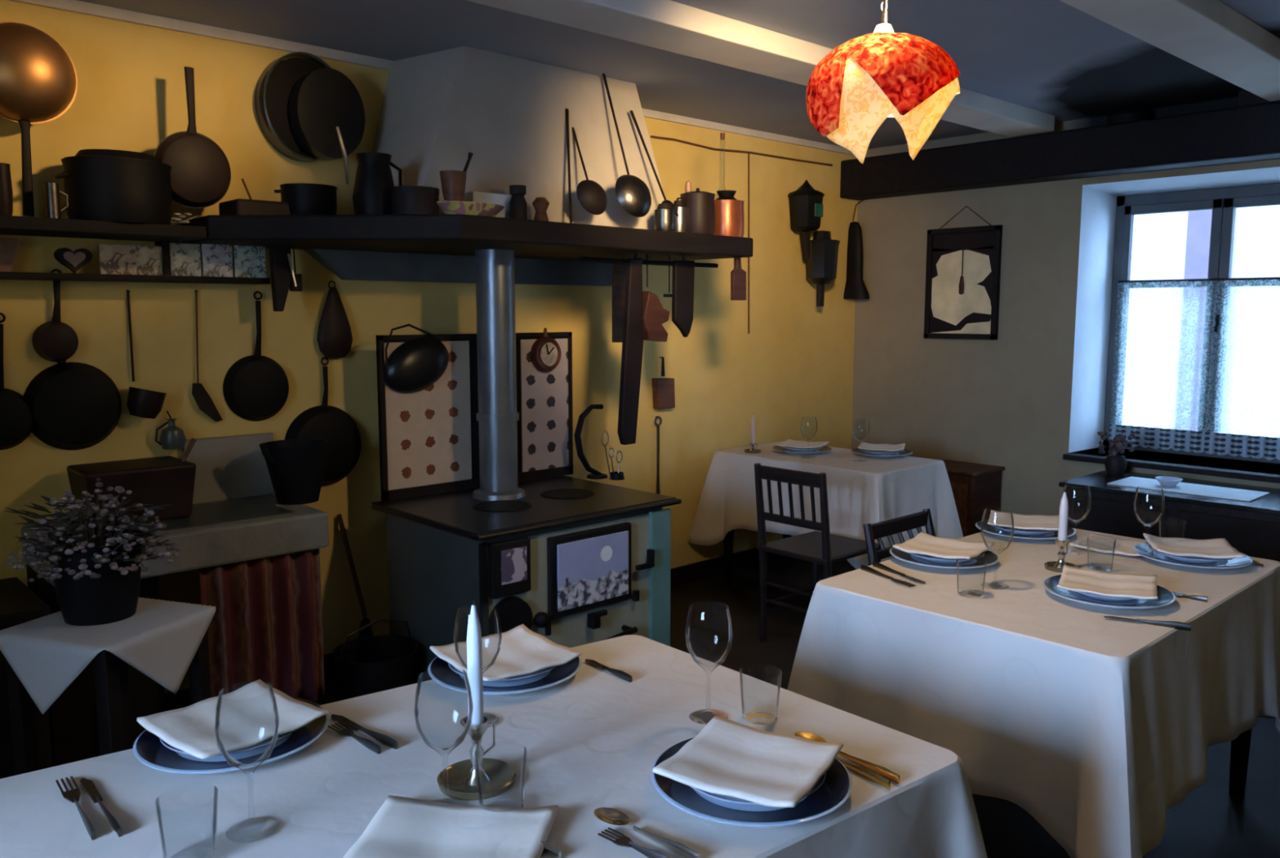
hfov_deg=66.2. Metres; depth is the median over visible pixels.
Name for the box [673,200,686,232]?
spice jar
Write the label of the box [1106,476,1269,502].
table runner
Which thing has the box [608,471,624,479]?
cup
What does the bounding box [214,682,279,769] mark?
bowl
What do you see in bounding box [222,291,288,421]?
frying pan
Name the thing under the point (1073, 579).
napkin
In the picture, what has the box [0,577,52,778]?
chair
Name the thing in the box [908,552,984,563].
dinner plate
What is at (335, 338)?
bellows
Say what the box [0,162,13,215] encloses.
jar
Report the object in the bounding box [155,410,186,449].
flask
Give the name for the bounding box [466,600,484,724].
candle
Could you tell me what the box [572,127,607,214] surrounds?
ladle
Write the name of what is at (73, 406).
frying pan
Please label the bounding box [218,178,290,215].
tin
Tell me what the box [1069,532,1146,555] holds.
napkin
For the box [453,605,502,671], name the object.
bowl
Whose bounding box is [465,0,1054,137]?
ceiling beam
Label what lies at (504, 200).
box
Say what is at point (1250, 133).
beam
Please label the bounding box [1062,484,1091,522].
bowl
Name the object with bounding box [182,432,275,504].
backsplash
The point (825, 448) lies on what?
charger plate
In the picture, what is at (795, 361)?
wall
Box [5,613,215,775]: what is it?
side table
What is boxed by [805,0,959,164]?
pendant lamp
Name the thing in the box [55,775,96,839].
fork
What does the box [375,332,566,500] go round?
backsplash
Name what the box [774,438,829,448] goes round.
napkin
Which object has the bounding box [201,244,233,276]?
tile
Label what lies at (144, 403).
bowl
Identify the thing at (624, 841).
fork
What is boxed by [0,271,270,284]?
shelf
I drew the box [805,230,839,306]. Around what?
wall lantern
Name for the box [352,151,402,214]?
jug
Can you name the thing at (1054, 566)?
candlestick
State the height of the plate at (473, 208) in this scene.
0.050 m
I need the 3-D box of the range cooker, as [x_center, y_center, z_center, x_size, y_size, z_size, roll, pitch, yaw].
[-0.438,0.169,3.966,1.039,1.765,0.808,-6,9,-42]
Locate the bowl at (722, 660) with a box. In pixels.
[685,603,733,667]
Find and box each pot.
[54,149,172,224]
[274,182,337,214]
[390,186,439,214]
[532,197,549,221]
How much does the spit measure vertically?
0.516 m
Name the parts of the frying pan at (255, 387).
handle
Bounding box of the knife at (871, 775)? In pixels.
[836,757,890,789]
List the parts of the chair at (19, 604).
lid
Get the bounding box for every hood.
[180,45,753,285]
[303,248,612,285]
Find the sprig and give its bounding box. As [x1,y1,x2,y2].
[169,213,199,224]
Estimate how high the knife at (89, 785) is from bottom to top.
0.020 m
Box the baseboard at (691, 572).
[164,546,782,711]
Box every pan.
[0,21,77,216]
[0,312,32,449]
[23,360,121,449]
[31,269,78,361]
[154,66,231,208]
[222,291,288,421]
[254,52,364,184]
[284,356,361,485]
[383,324,448,393]
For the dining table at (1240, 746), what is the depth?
3.08 m
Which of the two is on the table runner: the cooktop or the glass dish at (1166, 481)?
the glass dish at (1166, 481)
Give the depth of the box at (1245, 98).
4.54 m
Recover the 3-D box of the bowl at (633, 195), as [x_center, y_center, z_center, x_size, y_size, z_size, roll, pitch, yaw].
[-0.018,-0.951,3.999,0.187,0.175,0.093,-6,9,-42]
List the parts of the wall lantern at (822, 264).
stem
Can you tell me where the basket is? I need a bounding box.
[44,528,144,626]
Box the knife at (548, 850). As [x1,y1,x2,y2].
[541,840,561,857]
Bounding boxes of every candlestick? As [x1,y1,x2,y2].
[436,715,516,799]
[744,442,761,453]
[1044,537,1078,572]
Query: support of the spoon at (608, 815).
on the tablecloth at (593, 739)
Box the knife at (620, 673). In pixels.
[585,658,632,682]
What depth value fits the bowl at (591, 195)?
3.82 m
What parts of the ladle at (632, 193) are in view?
handle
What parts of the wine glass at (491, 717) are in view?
stem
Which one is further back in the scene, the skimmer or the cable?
the cable
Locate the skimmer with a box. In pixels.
[191,289,222,421]
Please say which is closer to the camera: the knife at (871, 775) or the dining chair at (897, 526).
the knife at (871, 775)
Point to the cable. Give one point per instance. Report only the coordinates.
(651, 136)
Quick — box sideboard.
[1058,470,1279,561]
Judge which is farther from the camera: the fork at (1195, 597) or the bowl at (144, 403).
the bowl at (144, 403)
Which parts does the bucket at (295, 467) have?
spout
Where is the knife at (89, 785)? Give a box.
[80,777,123,836]
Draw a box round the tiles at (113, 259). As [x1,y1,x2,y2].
[97,242,201,276]
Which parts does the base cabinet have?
door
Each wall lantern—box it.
[787,179,824,259]
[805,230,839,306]
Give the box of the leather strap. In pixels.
[617,253,643,444]
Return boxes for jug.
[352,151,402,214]
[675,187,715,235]
[714,190,744,237]
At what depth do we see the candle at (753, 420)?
5.38 m
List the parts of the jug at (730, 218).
lid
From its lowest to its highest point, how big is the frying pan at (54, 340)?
0.311 m
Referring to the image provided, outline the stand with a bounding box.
[573,404,608,479]
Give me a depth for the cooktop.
3.86 m
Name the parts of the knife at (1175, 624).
blade, handle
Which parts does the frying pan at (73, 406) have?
handle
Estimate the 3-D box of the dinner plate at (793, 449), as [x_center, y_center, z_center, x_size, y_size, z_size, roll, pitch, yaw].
[0.892,0.104,5.403,0.240,0.025,0.240,-6,9,-42]
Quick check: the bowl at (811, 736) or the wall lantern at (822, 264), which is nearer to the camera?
the bowl at (811, 736)
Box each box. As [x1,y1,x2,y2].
[66,437,196,526]
[464,191,510,217]
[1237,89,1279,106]
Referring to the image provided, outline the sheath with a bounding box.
[268,244,297,311]
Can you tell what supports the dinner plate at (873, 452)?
on the charger plate at (857, 451)
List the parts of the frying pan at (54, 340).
handle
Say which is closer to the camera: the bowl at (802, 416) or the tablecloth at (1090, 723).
the tablecloth at (1090, 723)
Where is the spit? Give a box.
[564,108,572,223]
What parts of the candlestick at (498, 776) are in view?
dish, handle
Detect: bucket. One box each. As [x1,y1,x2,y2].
[258,439,328,504]
[332,617,418,700]
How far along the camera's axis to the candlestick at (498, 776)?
1.60 m
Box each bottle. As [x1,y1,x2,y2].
[509,185,527,219]
[715,133,725,199]
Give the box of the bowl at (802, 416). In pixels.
[800,416,817,439]
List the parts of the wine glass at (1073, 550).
stem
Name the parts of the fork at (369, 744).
handle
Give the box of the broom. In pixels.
[337,514,373,637]
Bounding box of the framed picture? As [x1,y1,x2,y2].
[923,205,1002,339]
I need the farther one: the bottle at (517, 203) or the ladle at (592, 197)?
the ladle at (592, 197)
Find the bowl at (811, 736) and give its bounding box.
[794,731,826,742]
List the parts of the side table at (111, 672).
leg, leg, leg, leg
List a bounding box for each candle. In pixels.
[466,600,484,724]
[750,414,755,443]
[1057,489,1068,540]
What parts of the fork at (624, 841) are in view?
handle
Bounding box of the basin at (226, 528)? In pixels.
[21,493,328,586]
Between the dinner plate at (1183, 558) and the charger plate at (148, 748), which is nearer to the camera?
the charger plate at (148, 748)
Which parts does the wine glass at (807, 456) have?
stem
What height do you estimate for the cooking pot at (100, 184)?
0.233 m
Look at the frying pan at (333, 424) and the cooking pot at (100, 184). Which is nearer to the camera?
the cooking pot at (100, 184)
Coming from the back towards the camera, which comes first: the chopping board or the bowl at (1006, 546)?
the chopping board
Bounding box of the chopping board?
[671,256,694,337]
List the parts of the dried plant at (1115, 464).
pot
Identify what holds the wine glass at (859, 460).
on the tablecloth at (875, 490)
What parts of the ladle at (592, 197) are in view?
handle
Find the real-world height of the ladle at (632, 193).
0.717 m
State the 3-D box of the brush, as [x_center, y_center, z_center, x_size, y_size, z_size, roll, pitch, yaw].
[0.124,-0.248,5.272,0.137,0.277,0.052,-6,9,-42]
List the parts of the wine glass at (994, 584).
stem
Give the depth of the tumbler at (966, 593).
2.68 m
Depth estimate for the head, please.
4.21 m
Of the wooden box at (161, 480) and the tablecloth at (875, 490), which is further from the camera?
the tablecloth at (875, 490)
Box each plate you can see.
[133,696,328,773]
[160,729,295,755]
[427,644,582,694]
[436,200,504,217]
[448,662,557,681]
[650,737,852,826]
[688,772,826,804]
[772,445,831,453]
[781,445,824,451]
[850,448,912,457]
[858,448,904,454]
[889,546,999,568]
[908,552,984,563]
[975,518,1075,539]
[991,524,1057,535]
[1042,574,1175,608]
[1059,578,1157,601]
[1133,542,1253,568]
[1148,544,1235,563]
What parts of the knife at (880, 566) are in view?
handle, blade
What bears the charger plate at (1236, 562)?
on the tablecloth at (1090, 723)
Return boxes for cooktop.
[371,475,676,541]
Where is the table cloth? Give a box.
[0,596,215,714]
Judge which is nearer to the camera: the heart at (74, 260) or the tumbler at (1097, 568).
the tumbler at (1097, 568)
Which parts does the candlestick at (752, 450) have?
dish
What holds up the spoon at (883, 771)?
on the tablecloth at (593, 739)
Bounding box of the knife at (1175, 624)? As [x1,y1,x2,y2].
[1103,616,1191,631]
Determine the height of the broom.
0.690 m
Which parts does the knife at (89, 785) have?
blade, handle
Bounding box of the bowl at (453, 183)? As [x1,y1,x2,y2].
[439,170,466,201]
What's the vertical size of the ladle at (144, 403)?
0.456 m
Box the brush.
[651,356,675,408]
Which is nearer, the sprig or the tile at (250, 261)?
the sprig
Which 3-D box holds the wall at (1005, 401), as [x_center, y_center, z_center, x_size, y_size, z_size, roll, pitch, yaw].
[3.464,-0.339,4.700,0.600,2.700,5.800,-6,9,-42]
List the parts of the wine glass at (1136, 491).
stem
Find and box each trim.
[6,0,854,155]
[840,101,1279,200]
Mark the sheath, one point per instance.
(282, 270)
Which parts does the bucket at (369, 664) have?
handle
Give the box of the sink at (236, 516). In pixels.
[21,432,328,766]
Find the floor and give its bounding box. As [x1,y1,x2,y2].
[311,556,1279,857]
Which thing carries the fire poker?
hanging from the wall at (795, 361)
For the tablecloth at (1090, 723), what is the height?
0.546 m
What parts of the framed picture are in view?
cord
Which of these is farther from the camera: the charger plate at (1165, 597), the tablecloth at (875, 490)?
the tablecloth at (875, 490)
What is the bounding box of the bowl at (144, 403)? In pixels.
[127,386,166,418]
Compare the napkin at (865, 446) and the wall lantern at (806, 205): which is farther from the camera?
the wall lantern at (806, 205)
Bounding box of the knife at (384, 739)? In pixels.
[330,714,398,749]
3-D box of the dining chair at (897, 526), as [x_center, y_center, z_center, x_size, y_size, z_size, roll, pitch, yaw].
[1.127,0.714,3.795,0.458,0.724,0.354,-6,9,-42]
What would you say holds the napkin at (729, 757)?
on the dinner plate at (720, 797)
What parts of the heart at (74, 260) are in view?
dish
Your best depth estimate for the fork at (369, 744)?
1.77 m
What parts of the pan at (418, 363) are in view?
bail handle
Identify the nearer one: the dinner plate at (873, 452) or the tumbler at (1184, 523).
the tumbler at (1184, 523)
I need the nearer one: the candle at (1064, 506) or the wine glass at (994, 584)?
the wine glass at (994, 584)
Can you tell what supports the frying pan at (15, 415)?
hanging from the wall at (795, 361)
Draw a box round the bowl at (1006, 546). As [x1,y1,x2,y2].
[980,508,1014,552]
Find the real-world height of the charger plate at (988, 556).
0.024 m
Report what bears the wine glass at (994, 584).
on the tablecloth at (1090, 723)
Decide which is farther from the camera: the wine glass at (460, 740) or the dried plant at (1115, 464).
the dried plant at (1115, 464)
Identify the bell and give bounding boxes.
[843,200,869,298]
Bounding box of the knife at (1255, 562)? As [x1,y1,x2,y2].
[1251,560,1263,568]
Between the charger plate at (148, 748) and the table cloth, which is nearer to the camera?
the charger plate at (148, 748)
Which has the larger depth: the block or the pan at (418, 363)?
the pan at (418, 363)
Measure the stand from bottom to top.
0.340 m
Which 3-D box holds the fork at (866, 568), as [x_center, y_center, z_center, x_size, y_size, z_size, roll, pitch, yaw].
[0.715,0.427,2.845,0.024,0.020,0.230,-3,8,-25]
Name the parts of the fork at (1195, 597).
handle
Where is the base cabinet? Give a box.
[937,458,1004,537]
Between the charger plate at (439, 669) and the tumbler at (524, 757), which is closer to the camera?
the tumbler at (524, 757)
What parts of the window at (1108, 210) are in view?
curtain rod, sash, sill, sash, curtain rod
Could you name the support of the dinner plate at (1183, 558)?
on the charger plate at (1236, 562)
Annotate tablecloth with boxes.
[0,635,987,857]
[688,441,963,568]
[786,528,1279,857]
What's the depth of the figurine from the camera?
4.45 m
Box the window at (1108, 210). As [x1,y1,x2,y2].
[1062,166,1279,483]
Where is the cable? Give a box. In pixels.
[650,135,832,333]
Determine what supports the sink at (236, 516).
on the floor
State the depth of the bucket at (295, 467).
3.62 m
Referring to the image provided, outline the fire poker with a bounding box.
[653,416,662,494]
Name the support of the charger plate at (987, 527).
on the tablecloth at (1090, 723)
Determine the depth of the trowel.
4.43 m
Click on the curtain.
(267, 626)
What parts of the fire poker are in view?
rod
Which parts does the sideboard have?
door, door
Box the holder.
[600,431,624,479]
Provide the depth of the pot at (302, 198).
3.50 m
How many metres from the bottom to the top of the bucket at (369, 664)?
0.385 m
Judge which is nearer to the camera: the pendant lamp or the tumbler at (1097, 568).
the pendant lamp
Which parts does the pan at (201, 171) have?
handle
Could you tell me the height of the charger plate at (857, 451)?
0.024 m
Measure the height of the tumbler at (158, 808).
0.092 m
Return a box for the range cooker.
[371,248,681,683]
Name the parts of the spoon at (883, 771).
handle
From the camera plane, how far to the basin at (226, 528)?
3.35 m
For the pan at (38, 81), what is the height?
0.596 m
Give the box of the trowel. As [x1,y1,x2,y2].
[612,257,626,342]
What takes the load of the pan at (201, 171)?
hanging from the wall at (795, 361)
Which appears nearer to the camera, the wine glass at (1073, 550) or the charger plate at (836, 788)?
the charger plate at (836, 788)
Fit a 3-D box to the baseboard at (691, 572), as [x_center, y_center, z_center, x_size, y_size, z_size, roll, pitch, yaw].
[-1.056,0.964,4.332,6.740,0.100,0.020,-6,9,-42]
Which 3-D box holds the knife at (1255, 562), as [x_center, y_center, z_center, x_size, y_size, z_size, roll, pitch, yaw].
[1.879,0.405,3.029,0.015,0.020,0.146,0,7,2]
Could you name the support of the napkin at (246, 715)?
on the dinner plate at (268, 741)
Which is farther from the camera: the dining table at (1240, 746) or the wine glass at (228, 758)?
the dining table at (1240, 746)
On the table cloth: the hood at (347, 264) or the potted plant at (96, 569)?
the potted plant at (96, 569)
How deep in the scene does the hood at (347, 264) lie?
4.22 m
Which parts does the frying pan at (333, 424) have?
handle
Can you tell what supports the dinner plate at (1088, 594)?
on the charger plate at (1165, 597)
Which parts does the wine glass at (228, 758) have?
stem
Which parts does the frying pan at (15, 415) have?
handle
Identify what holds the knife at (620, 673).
on the tablecloth at (593, 739)
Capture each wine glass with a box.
[214,682,279,836]
[413,669,473,802]
[453,605,502,727]
[685,603,733,724]
[800,416,817,458]
[852,418,869,462]
[980,508,1014,589]
[1062,484,1091,554]
[1133,486,1164,558]
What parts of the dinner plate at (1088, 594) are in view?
plate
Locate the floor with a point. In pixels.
(1209, 822)
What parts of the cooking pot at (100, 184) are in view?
handle, lid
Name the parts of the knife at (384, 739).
blade, handle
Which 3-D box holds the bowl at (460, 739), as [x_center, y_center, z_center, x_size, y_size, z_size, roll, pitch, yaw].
[-0.300,0.434,1.501,0.089,0.119,0.089,-6,9,-42]
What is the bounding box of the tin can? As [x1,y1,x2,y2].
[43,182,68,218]
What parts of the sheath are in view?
blade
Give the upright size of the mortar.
0.231 m
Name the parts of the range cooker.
splashback frame, hot plate, fire door, ash door, draught knob, round clock, hot plate, panel, rail, oven door, landscape panel, latch handle, panel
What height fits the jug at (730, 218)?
0.207 m
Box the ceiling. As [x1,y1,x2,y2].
[75,0,1279,149]
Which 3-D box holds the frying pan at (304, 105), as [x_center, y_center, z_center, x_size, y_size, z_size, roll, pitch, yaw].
[-1.212,-1.177,3.719,0.377,0.510,0.329,-6,9,-42]
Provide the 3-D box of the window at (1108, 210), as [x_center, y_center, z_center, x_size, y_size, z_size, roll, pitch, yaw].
[2.920,-0.542,5.097,0.530,1.490,1.154,-6,9,-42]
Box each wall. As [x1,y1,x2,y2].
[0,0,857,693]
[851,97,1279,515]
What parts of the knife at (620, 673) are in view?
blade, handle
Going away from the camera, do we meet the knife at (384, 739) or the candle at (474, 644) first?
the candle at (474, 644)
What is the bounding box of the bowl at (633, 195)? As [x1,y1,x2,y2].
[615,174,651,217]
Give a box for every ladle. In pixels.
[126,289,166,418]
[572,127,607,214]
[602,73,651,217]
[629,110,675,213]
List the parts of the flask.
handle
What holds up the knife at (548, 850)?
on the tablecloth at (593, 739)
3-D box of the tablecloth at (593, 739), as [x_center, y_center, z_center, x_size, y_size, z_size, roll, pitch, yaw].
[-0.275,0.848,1.681,1.600,0.548,1.120,-5,9,-38]
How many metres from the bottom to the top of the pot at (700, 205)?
0.207 m
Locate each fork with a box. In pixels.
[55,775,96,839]
[327,721,381,754]
[597,826,670,857]
[860,564,916,586]
[1169,591,1207,602]
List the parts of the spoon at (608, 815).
handle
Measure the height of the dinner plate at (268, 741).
0.025 m
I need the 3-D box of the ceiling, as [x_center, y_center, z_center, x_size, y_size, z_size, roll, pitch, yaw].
[0.977,-1.357,2.259,7.700,0.100,5.800,-6,9,-42]
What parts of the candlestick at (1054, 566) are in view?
dish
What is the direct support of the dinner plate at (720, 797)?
on the charger plate at (836, 788)
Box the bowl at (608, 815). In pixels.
[593,807,631,825]
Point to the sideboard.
(1252, 528)
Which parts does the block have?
cord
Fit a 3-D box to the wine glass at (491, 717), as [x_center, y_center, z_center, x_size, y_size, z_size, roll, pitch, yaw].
[-0.302,0.443,1.837,0.089,0.217,0.089,-6,9,-42]
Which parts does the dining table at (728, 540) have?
leg, leg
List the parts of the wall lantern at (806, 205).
stem, glass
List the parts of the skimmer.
handle, blade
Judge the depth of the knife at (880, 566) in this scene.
2.90 m
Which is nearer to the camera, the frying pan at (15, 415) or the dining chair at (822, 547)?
the frying pan at (15, 415)
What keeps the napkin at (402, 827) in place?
on the tablecloth at (593, 739)
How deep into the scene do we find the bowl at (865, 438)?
5.06 m
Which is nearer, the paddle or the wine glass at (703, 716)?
the wine glass at (703, 716)
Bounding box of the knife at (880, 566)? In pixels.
[872,561,925,583]
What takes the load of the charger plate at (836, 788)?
on the tablecloth at (593, 739)
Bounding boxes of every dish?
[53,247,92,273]
[1155,475,1182,486]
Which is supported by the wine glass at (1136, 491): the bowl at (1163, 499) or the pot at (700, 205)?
the bowl at (1163, 499)
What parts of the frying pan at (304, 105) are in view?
ladle handle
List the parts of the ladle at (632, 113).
handle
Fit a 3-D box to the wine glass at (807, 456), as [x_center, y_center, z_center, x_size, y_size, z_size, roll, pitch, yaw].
[0.892,0.044,5.186,0.089,0.217,0.089,-6,9,-42]
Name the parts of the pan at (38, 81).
handle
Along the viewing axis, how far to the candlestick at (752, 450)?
5.39 m
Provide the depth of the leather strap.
4.17 m
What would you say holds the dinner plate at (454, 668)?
on the charger plate at (439, 669)
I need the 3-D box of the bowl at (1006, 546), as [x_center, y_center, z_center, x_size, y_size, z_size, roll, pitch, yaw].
[0.998,0.286,2.742,0.089,0.119,0.089,-6,9,-42]
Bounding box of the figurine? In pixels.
[684,180,692,192]
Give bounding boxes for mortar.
[439,152,473,201]
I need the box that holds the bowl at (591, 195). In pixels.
[576,180,607,214]
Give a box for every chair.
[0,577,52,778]
[754,462,880,642]
[862,508,935,565]
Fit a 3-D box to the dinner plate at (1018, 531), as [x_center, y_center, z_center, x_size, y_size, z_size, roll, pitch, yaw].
[1.336,0.342,3.410,0.240,0.025,0.240,-6,9,-42]
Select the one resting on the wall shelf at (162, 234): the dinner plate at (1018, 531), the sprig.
the sprig
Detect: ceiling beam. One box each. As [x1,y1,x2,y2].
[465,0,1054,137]
[1058,0,1279,101]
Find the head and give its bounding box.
[642,254,669,342]
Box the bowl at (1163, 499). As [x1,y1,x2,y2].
[1133,486,1164,525]
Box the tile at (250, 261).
[233,245,266,277]
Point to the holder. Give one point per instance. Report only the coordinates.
(618, 475)
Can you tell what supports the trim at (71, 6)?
attached to the wall at (795, 361)
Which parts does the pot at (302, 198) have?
handle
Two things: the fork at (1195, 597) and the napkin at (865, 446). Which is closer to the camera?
the fork at (1195, 597)
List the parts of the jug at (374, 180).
handle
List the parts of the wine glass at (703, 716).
stem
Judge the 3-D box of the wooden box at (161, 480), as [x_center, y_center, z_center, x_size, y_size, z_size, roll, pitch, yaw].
[-1.720,0.174,3.358,0.371,0.270,0.256,-6,9,-42]
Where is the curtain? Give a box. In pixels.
[199,548,324,702]
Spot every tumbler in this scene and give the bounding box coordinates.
[155,786,217,857]
[474,746,526,808]
[739,667,782,724]
[955,559,986,597]
[1086,536,1115,571]
[1158,520,1186,537]
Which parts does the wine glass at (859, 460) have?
stem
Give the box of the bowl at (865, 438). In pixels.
[852,418,869,441]
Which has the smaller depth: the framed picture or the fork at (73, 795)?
the fork at (73, 795)
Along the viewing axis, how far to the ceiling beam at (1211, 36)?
3.43 m
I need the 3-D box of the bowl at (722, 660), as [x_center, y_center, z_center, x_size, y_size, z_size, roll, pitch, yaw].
[0.130,0.392,1.849,0.089,0.119,0.089,-6,9,-42]
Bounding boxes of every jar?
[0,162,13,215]
[653,203,675,231]
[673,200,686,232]
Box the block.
[289,246,302,291]
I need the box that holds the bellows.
[316,280,352,359]
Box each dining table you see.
[723,528,791,584]
[1228,728,1252,798]
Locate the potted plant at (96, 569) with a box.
[4,477,181,626]
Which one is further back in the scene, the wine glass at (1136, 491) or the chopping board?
the chopping board
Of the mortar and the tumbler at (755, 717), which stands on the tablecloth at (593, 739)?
the tumbler at (755, 717)
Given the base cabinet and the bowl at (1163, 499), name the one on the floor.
the base cabinet
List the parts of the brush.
handle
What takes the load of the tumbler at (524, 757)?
on the tablecloth at (593, 739)
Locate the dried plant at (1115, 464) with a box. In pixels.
[1097,430,1135,475]
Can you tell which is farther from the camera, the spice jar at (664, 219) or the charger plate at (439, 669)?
the spice jar at (664, 219)
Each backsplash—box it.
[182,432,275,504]
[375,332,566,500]
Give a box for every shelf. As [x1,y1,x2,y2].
[0,215,206,275]
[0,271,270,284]
[180,213,753,261]
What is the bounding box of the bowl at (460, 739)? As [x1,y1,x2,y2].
[413,669,473,751]
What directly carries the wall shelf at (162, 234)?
attached to the wall at (795, 361)
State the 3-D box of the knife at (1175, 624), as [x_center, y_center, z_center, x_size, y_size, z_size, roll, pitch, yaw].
[1.256,0.476,2.431,0.193,0.020,0.015,3,8,27]
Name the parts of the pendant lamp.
chain, lamp shade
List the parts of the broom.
handle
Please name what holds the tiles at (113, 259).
on the shelf at (3, 275)
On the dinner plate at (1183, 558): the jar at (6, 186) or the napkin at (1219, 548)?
the napkin at (1219, 548)
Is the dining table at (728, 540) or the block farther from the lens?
the dining table at (728, 540)
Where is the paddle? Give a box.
[730,257,746,300]
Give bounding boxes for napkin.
[136,679,328,759]
[342,795,558,857]
[429,623,582,680]
[652,715,843,807]
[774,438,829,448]
[857,441,905,451]
[893,531,994,559]
[987,510,1058,530]
[1056,564,1157,599]
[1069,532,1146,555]
[1142,533,1246,559]
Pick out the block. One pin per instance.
(298, 277)
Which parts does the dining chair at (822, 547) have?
post, rail, rail, leg, seat, post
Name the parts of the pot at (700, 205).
handle, lid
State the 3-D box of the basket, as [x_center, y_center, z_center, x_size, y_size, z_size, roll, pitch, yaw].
[-1.458,0.399,2.641,0.236,0.215,0.236,-6,9,-42]
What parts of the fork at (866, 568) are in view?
handle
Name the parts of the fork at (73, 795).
handle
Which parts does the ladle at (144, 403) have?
handle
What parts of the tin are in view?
spoon handle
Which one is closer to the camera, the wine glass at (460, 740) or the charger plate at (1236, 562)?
the wine glass at (460, 740)
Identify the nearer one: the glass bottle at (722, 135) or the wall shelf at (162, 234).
the wall shelf at (162, 234)
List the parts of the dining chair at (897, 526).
post, rail, rail, post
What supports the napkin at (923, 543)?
on the dinner plate at (931, 558)
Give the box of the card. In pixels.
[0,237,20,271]
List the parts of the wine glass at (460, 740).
stem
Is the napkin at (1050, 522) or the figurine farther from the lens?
the figurine
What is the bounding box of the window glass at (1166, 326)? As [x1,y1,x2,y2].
[1121,204,1279,437]
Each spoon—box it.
[593,807,700,857]
[794,731,900,783]

